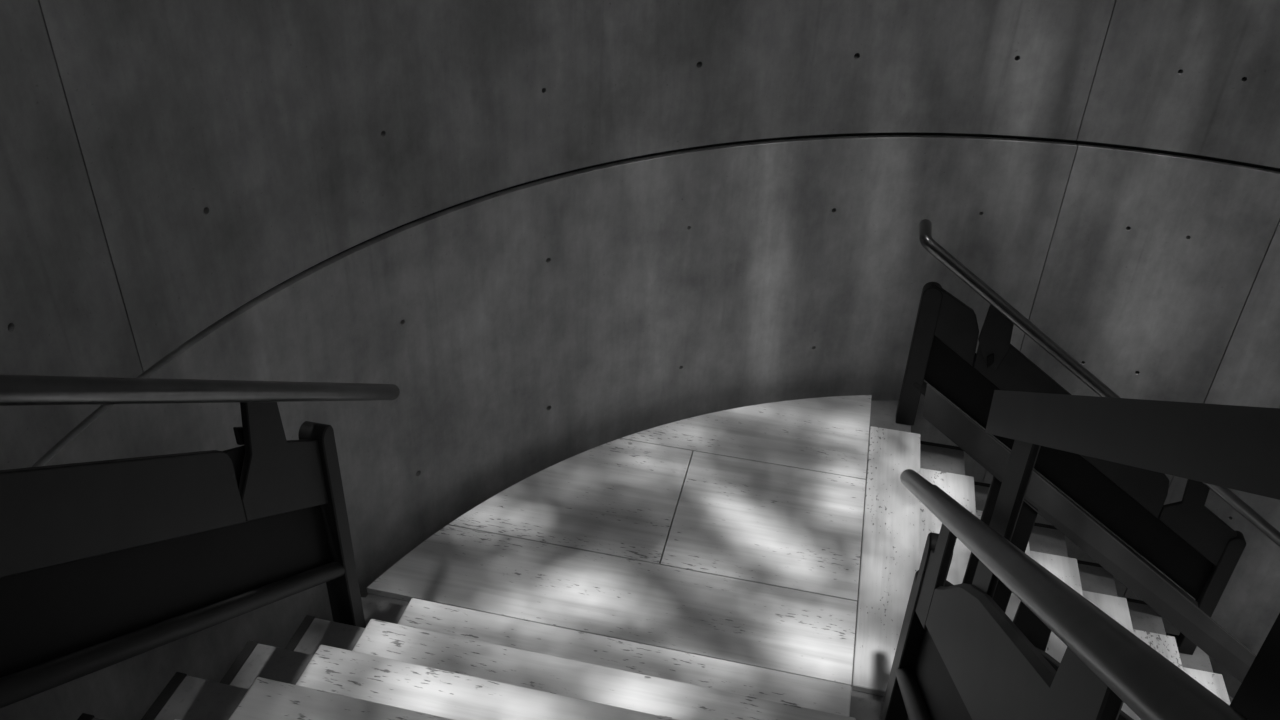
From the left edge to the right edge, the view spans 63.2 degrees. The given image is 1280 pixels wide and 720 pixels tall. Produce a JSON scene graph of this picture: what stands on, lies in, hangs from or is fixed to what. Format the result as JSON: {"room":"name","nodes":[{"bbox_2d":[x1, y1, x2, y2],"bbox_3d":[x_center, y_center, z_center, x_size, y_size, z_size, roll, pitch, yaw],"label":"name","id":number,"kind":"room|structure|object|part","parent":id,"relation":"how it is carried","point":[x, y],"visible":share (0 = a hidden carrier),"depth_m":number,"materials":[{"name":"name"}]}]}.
{"room":"stairwell","nodes":[
{"label":"stairwell","id":0,"kind":"room"},
{"bbox_2d":[0,0,1279,719],"bbox_3d":[1.358,1.031,2.336,6.121,7.600,6.121,9,34,10],"label":"wall","id":1,"kind":"structure","parent":0,"point":[561,230],"depth_m":4.08,"materials":[{"name":"concrete"}]},
{"bbox_3d":[-0.952,0.205,0.672,0.707,2.091,3.736,-11,36,-19],"label":"concrete panel","id":2,"kind":"part","parent":1,"relation":"part of","materials":[{"name":"grey concrete"}]},
{"bbox_3d":[-0.258,1.414,4.667,4.556,4.265,1.129,-26,43,-35],"label":"concrete panel","id":3,"kind":"part","parent":1,"relation":"part of","materials":[{"name":"grey concrete"}]},
{"bbox_3d":[0.115,-1.492,3.271,3.738,2.091,0.708,-17,38,-26],"label":"concrete panel","id":4,"kind":"part","parent":1,"relation":"part of","materials":[{"name":"grey concrete"}]},
{"bbox_3d":[2.203,0.930,5.536,0.850,4.265,0.061,12,35,14],"label":"concrete panel","id":5,"kind":"part","parent":1,"relation":"part of","materials":[{"name":"grey concrete"}]},
{"bbox_3d":[2.304,-1.730,3.756,0.863,2.091,0.062,12,35,14],"label":"concrete panel","id":6,"kind":"part","parent":1,"relation":"part of","materials":[{"name":"grey concrete"}]},
{"bbox_3d":[3.636,1.905,4.166,0.674,4.265,3.654,-12,36,-21],"label":"concrete panel","id":7,"kind":"part","parent":1,"relation":"part of","materials":[{"name":"grey concrete"}]},
{"bbox_2d":[365,395,919,701],"bbox_3d":[0.116,0.671,4.462,2.086,0.250,2.030,9,34,10],"label":"floor","id":8,"kind":"structure","parent":0,"point":[783,536],"depth_m":4.14,"materials":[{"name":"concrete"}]},
{"bbox_2d":[77,596,884,719],"bbox_3d":[-0.245,1.180,2.642,1.892,1.425,1.720,9,34,10],"label":"flight","id":9,"kind":"object","parent":8,"relation":"on","point":[421,659],"visible":0.94,"depth_m":3.07,"materials":[{"name":"concrete"}]},
{"bbox_2d":[0,375,399,707],"bbox_3d":[-1.037,0.351,2.369,0.083,2.152,2.072,9,34,10],"label":"stair railing","id":10,"kind":"object","parent":9,"relation":"on","point":[105,563],"visible":0.94,"depth_m":2.27,"materials":[{"name":"metal"}]},
{"bbox_3d":[-1.010,0.065,2.173,0.053,1.457,2.072,9,34,10],"label":"handrail","id":11,"kind":"part","parent":10,"relation":"part of","materials":[{"name":"metal"}]},
{"bbox_3d":[-0.933,0.559,3.187,0.078,0.904,0.065,9,34,10],"label":"post","id":12,"kind":"part","parent":10,"relation":"part of","materials":[{"name":"metal"}]},
{"bbox_2d":[881,390,1279,719],"bbox_3d":[0.618,0.491,1.941,0.119,2.506,2.158,9,34,10],"label":"stair railing","id":13,"kind":"object","parent":9,"relation":"on","point":[960,656],"visible":1,"depth_m":1.32,"materials":[{"name":"metal"}]},
{"bbox_3d":[0.763,0.821,2.924,0.062,0.874,0.075,9,34,10],"label":"post","id":14,"kind":"part","parent":13,"relation":"part of","materials":[{"name":"paint"}]},
{"bbox_3d":[0.602,0.312,1.883,0.053,1.454,2.067,9,34,10],"label":"handrail","id":15,"kind":"part","parent":13,"relation":"part of","materials":[{"name":"metal"}]},
{"bbox_2d":[908,441,1230,719],"bbox_3d":[1.899,1.592,4.546,1.720,1.365,1.925,9,34,10],"label":"flight","id":16,"kind":"object","parent":8,"relation":"attached to","point":[942,465],"visible":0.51,"depth_m":5.01,"materials":[{"name":"concrete"}]},
{"bbox_2d":[883,383,1255,719],"bbox_3d":[1.686,1.258,3.302,1.978,2.507,0.119,9,34,10],"label":"stair stringer","id":17,"kind":"object","parent":16,"relation":"on","point":[1041,497],"visible":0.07,"depth_m":2.92,"materials":[{"name":"paint"}]},
{"bbox_3d":[0.838,0.937,3.300,0.050,0.710,0.062,9,34,10],"label":"post","id":18,"kind":"part","parent":17,"relation":"part of","materials":[{"name":"paint"}]},
{"bbox_3d":[0.981,0.795,3.167,0.270,0.364,0.022,9,34,10],"label":"plate","id":19,"kind":"part","parent":17,"relation":"part of","materials":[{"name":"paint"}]},
{"bbox_3d":[1.731,1.063,3.202,1.917,1.350,0.053,9,34,10],"label":"handrail","id":20,"kind":"part","parent":17,"relation":"part of","materials":[{"name":"metal"}]},
{"bbox_2d":[895,219,1279,654],"bbox_3d":[2.128,0.466,4.857,1.990,2.122,0.196,9,34,10],"label":"stair railing","id":21,"kind":"object","parent":16,"relation":"on","point":[1185,540],"visible":0.83,"depth_m":4.79,"materials":[{"name":"metal"}]},
{"bbox_3d":[1.265,-0.019,4.723,0.085,0.741,0.062,9,34,10],"label":"post","id":22,"kind":"part","parent":21,"relation":"part of","materials":[{"name":"metal"}]},
{"bbox_3d":[1.383,-0.153,4.588,0.240,0.383,0.022,9,34,10],"label":"plate","id":23,"kind":"part","parent":21,"relation":"part of","materials":[{"name":"paint"}]},
{"bbox_3d":[2.781,1.144,5.079,0.075,0.793,0.062,9,34,10],"label":"post","id":24,"kind":"part","parent":21,"relation":"part of","materials":[{"name":"paint"}]}
]}

